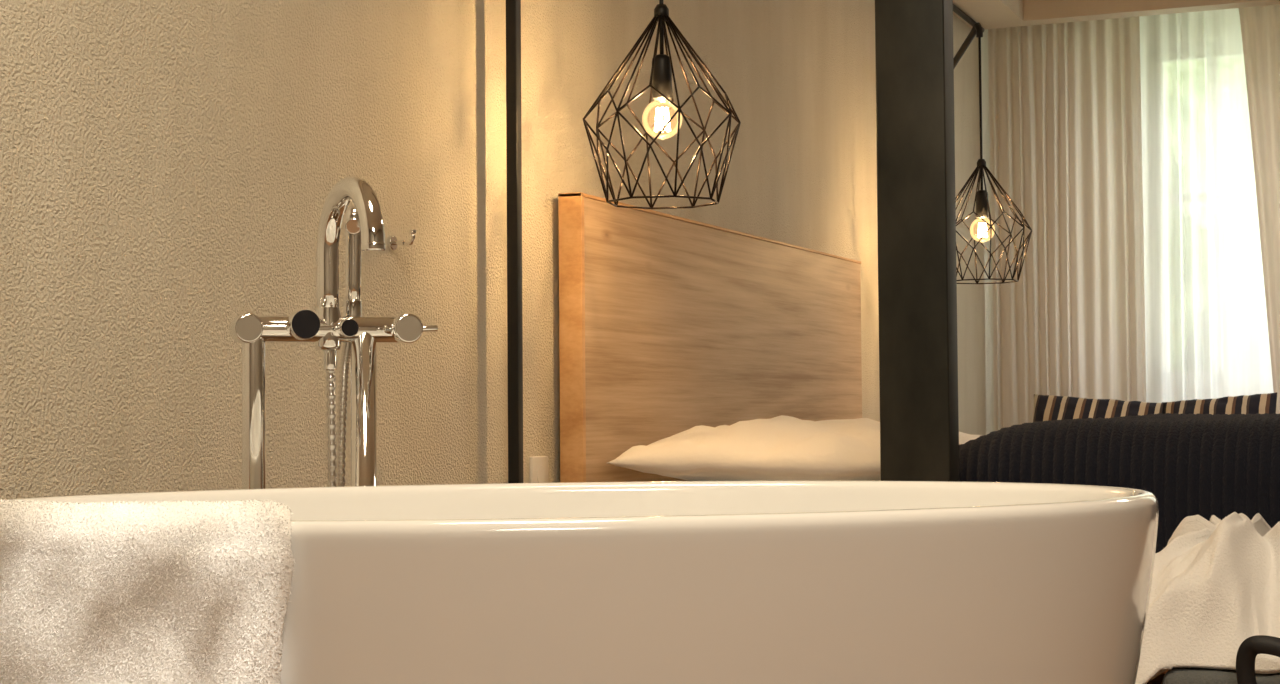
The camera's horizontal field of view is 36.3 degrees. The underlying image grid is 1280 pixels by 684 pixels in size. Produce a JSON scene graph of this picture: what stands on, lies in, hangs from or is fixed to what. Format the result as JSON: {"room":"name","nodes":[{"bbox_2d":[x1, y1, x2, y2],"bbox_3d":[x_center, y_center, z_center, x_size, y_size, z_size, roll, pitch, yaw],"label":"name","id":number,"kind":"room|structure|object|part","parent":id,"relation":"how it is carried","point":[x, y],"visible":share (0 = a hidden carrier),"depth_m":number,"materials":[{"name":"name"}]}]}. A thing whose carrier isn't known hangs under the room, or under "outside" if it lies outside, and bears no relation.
{"room":"hotel room","nodes":[
{"label":"hotel room","id":0,"kind":"room"},
{"bbox_2d":[0,0,993,499],"bbox_3d":[-0.431,-0.445,4.125,0.150,2.600,10.850,-1,-2,23],"label":"wall","id":1,"kind":"structure","parent":0,"point":[169,169],"depth_m":3.69,"materials":[{"name":"paint"}]},
{"bbox_2d":[387,229,415,250],"bbox_3d":[-0.459,-0.197,3.776,0.056,0.039,0.030,-1,-2,23],"label":"wall hook","id":2,"kind":"object","parent":1,"relation":"attached to","point":[392,243],"visible":1,"depth_m":3.77,"materials":[{"name":"silver metal"}]},
{"bbox_3d":[-0.481,-0.192,3.785,0.009,0.030,0.030,-1,-2,23],"label":"plate","id":3,"kind":"part","parent":2,"relation":"part of","materials":[{"name":"silver metal"}]},
{"bbox_3d":[-0.468,-0.192,3.780,0.022,0.009,0.009,-1,-2,23],"label":"stem","id":4,"kind":"part","parent":2,"relation":"part of","materials":[{"name":"silver metal"}]},
{"bbox_2d":[529,456,548,482],"bbox_3d":[-0.225,0.298,4.367,0.012,0.084,0.084,-1,-2,23],"label":"wall socket","id":5,"kind":"object","parent":1,"relation":"attached to","point":[538,465],"visible":0.68,"depth_m":4.35,"materials":[{"name":"white plastic"}]},
{"bbox_2d":[954,22,1031,283],"bbox_3d":[1.082,-0.648,6.976,0.318,0.903,0.829,0,-2,-22],"label":"pendant lamp","id":6,"kind":"object","parent":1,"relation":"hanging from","point":[981,196],"visible":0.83,"depth_m":6.73,"materials":[{"name":"grey metal"}]},
{"bbox_3d":[1.090,-0.931,7.054,0.023,0.333,0.657,0,-2,-16],"label":"arm","id":7,"kind":"part","parent":6,"relation":"part of","materials":[{"name":"black metal"}]},
{"bbox_3d":[1.178,-0.801,6.745,0.009,0.570,0.009,-1,-2,23],"label":"cord","id":8,"kind":"part","parent":6,"relation":"part of","materials":[{"name":"black metal"}]},
{"bbox_2d":[976,190,988,217],"bbox_3d":[1.181,-0.476,6.733,0.043,0.095,0.043,-1,-2,23],"label":"socket","id":9,"kind":"object","parent":6,"relation":"attached to","point":[981,201],"depth_m":6.71,"materials":[{"name":"black metal"}]},
{"bbox_3d":[1.182,-0.388,6.730,0.086,0.093,0.086,-1,-2,23],"label":"bulb glass","id":10,"kind":"part","parent":6,"relation":"part of","materials":[{"name":"glass"}]},
{"bbox_2d":[953,0,1279,28],"bbox_3d":[1.619,-1.686,2.937,4.600,0.240,10.160,-1,-2,23],"label":"ceiling","id":11,"kind":"structure","parent":1,"relation":"attached to","point":[991,14],"depth_m":8.17,"materials":[{"name":"white paint"}]},
{"bbox_2d":[953,4,983,31],"bbox_3d":[1.034,-1.383,7.367,0.023,0.024,2.300,-1,-2,23],"label":"rail","id":12,"kind":"object","parent":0,"point":[959,12],"depth_m":8.10,"materials":[{"name":"black metal"}]},
{"bbox_2d":[959,413,1279,552],"bbox_3d":[1.644,0.323,4.918,1.331,0.290,2.243,-1,-2,23],"label":"blanket","id":13,"kind":"object","parent":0,"point":[1204,465],"depth_m":3.99,"materials":[{"name":"black fabric"}]},
{"bbox_2d":[1147,674,1164,683],"bbox_3d":[1.742,0.851,3.093,4.900,0.100,11.000,-1,-2,23],"label":"floor","id":14,"kind":"structure","parent":0,"point":[1157,680],"depth_m":5.05,"materials":[{"name":"brown wood"}]},
{"bbox_2d":[229,176,437,488],"bbox_3d":[-0.385,0.294,2.489,0.239,1.002,0.186,-1,-2,25],"label":"faucet","id":15,"kind":"object","parent":14,"relation":"on","point":[359,335],"visible":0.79,"depth_m":2.51,"materials":[{"name":"silver metal"}]},
{"bbox_3d":[-0.488,0.383,2.471,0.032,0.824,0.030,0,-2,-21],"label":"leg","id":16,"kind":"part","parent":15,"relation":"part of","materials":[{"name":"silver metal"}]},
{"bbox_3d":[-0.425,-0.022,2.461,0.038,0.038,0.032,0,-2,-21],"label":"valve knob","id":17,"kind":"part","parent":15,"relation":"part of","materials":[{"name":"silver metal"}]},
{"bbox_3d":[-0.419,-0.022,2.446,0.036,0.036,0.002,0,-2,-21],"label":"valve knob","id":18,"kind":"part","parent":15,"relation":"part of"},
{"bbox_3d":[-0.371,-0.018,2.486,0.025,0.024,0.016,0,-2,-21],"label":"diverter knob","id":19,"kind":"part","parent":15,"relation":"part of","materials":[{"name":"black metal"}]},
{"bbox_3d":[-0.365,-0.118,2.457,0.029,0.181,0.183,1,-2,-30],"label":"spout","id":20,"kind":"part","parent":15,"relation":"part of","materials":[{"name":"silver metal"}]},
{"bbox_3d":[-0.357,0.390,2.521,0.033,0.812,0.033,0,-2,-21],"label":"leg","id":21,"kind":"part","parent":15,"relation":"part of","materials":[{"name":"silver metal"}]},
{"bbox_3d":[-0.301,-0.017,2.518,0.039,0.039,0.025,0,-2,-21],"label":"valve knob","id":22,"kind":"part","parent":15,"relation":"part of","materials":[{"name":"silver metal"}]},
{"bbox_3d":[-0.276,-0.018,2.527,0.027,0.009,0.008,0,-2,-21],"label":"lever","id":23,"kind":"part","parent":15,"relation":"part of","materials":[{"name":"silver metal"}]},
{"bbox_2d":[506,0,522,482],"bbox_3d":[-0.269,-0.445,4.152,0.025,2.600,0.025,-1,-2,23],"label":"post","id":24,"kind":"object","parent":14,"relation":"on","point":[513,7],"visible":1,"depth_m":4.13,"materials":[{"name":"black metal"}]},
{"bbox_2d":[4,481,1158,683],"bbox_3d":[-0.076,0.469,2.034,1.284,0.614,0.866,0,-2,-14],"label":"bathtub","id":25,"kind":"object","parent":14,"relation":"on","point":[640,582],"visible":0.83,"depth_m":1.67,"materials":[{"name":"white ceramic"}]},
{"bbox_2d":[0,499,294,683],"bbox_3d":[-0.460,0.343,1.698,0.438,0.417,0.170,-2,-2,30],"label":"towel","id":26,"kind":"object","parent":25,"relation":"on","point":[160,592],"visible":1,"depth_m":1.61,"materials":[{"name":"white fabric"}]},
{"bbox_2d":[558,192,1168,673],"bbox_3d":[1.233,0.275,5.075,2.120,1.205,2.272,-1,-2,23],"label":"headboard","id":27,"kind":"object","parent":14,"relation":"on","point":[669,325],"visible":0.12,"depth_m":5.02,"materials":[{"name":"brown wood"}]},
{"bbox_3d":[0.284,0.276,5.480,0.053,1.147,2.255,-1,-2,23],"label":"headboard panel","id":28,"kind":"part","parent":27,"relation":"part of","materials":[{"name":"brown wood"}]},
{"bbox_2d":[607,415,963,480],"bbox_3d":[0.417,0.270,4.728,0.740,0.181,0.840,0,-2,21],"label":"pillow","id":29,"kind":"object","parent":27,"relation":"on","point":[779,448],"visible":0.62,"depth_m":4.42,"materials":[{"name":"white fabric"}]},
{"bbox_2d":[959,432,981,443],"bbox_3d":[0.803,0.322,5.834,0.560,0.146,0.760,0,-2,26],"label":"pillow","id":30,"kind":"object","parent":27,"relation":"on","point":[963,437],"visible":0.06,"depth_m":5.69,"materials":[{"name":"white fabric"}]},
{"bbox_2d":[875,0,958,480],"bbox_3d":[0.540,-0.464,3.824,0.138,2.600,0.080,-1,-2,23],"label":"steel column","id":31,"kind":"structure","parent":14,"relation":"on","point":[914,59],"depth_m":3.78,"materials":[{"name":"black metal"}]},
{"bbox_2d":[1162,667,1279,683],"bbox_3d":[1.177,0.643,2.994,0.660,0.316,0.530,-1,-2,23],"label":"upholstered stool","id":32,"kind":"object","parent":14,"relation":"on","point":[1175,675],"visible":0.37,"depth_m":2.87,"materials":[{"name":"grey fabric"}]},
{"bbox_2d":[1135,512,1279,683],"bbox_3d":[1.098,0.424,3.030,0.743,0.323,0.561,-1,-2,23],"label":"towel","id":33,"kind":"object","parent":32,"relation":"on","point":[1215,586],"visible":0.81,"depth_m":2.92,"materials":[{"name":"white fabric"}]},
{"bbox_2d":[1236,635,1279,683],"bbox_3d":[0.953,0.523,2.772,0.200,0.210,0.046,-1,-2,23],"label":"strap","id":34,"kind":"object","parent":32,"relation":"attached to","point":[1247,652],"visible":1,"depth_m":2.80,"materials":[{"name":"black leather"}]},
{"bbox_3d":[2.580,0.731,7.382,2.550,0.442,0.750,-1,-2,23],"label":"window bench","id":35,"kind":"object","parent":14,"relation":"on","visible":0},
{"bbox_2d":[1033,394,1163,421],"bbox_3d":[1.796,0.361,7.694,0.542,0.317,0.214,-1,-2,19],"label":"striped cushion","id":36,"kind":"object","parent":35,"relation":"on","point":[1045,407],"visible":0.23,"depth_m":7.70,"materials":[{"name":"fabric"}]},
{"bbox_2d":[1162,392,1276,414],"bbox_3d":[2.230,0.351,7.514,0.461,0.311,0.212,-1,-2,26],"label":"striped cushion","id":37,"kind":"object","parent":35,"relation":"on","point":[1256,403],"visible":0.23,"depth_m":7.50,"materials":[{"name":"fabric"}]},
{"bbox_3d":[1.721,-1.847,3.192,4.900,0.100,11.000,-1,-2,23],"label":"ceiling","id":38,"kind":"structure","parent":0,"visible":0},
{"bbox_2d":[583,0,740,208],"bbox_3d":[0.043,-1.021,4.174,0.318,1.453,0.318,-1,-2,11],"label":"pendant lamp","id":39,"kind":"object","parent":38,"relation":"hanging from","point":[662,70],"visible":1,"depth_m":4.14,"materials":[{"name":"grey metal"}]},
{"bbox_3d":[0.042,-1.166,4.180,0.009,1.123,0.009,-1,-2,11],"label":"cord","id":40,"kind":"part","parent":39,"relation":"part of","materials":[{"name":"black metal"}]},
{"bbox_2d":[652,54,671,100],"bbox_3d":[0.047,-0.564,4.157,0.043,0.095,0.043,-1,-2,11],"label":"socket","id":41,"kind":"object","parent":39,"relation":"attached to","point":[662,72],"depth_m":4.14,"materials":[{"name":"black metal"}]},
{"bbox_3d":[0.048,-0.476,4.154,0.086,0.093,0.086,-1,-2,11],"label":"bulb glass","id":42,"kind":"part","parent":39,"relation":"part of","materials":[{"name":"glass"}]},
{"bbox_2d":[988,16,1145,430],"bbox_3d":[1.849,-0.298,8.453,0.658,2.530,0.047,-1,-2,23],"label":"curtain","id":43,"kind":"object","parent":38,"relation":"hanging from","point":[1065,98],"visible":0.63,"depth_m":8.46,"materials":[{"name":"fabric"}]},
{"bbox_2d":[1139,8,1273,402],"bbox_3d":[2.568,-0.314,8.196,0.962,2.530,0.053,-1,-2,23],"label":"sheer curtain","id":44,"kind":"object","parent":38,"relation":"hanging from","point":[1207,335],"visible":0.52,"depth_m":8.29,"materials":[{"name":"fabric"}]},
{"bbox_2d":[1239,5,1279,413],"bbox_3d":[2.862,-0.325,7.945,0.806,2.530,0.064,-1,-2,23],"label":"curtain","id":45,"kind":"object","parent":38,"relation":"hanging from","point":[1260,25],"visible":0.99,"depth_m":8.07,"materials":[{"name":"fabric"}]}
]}

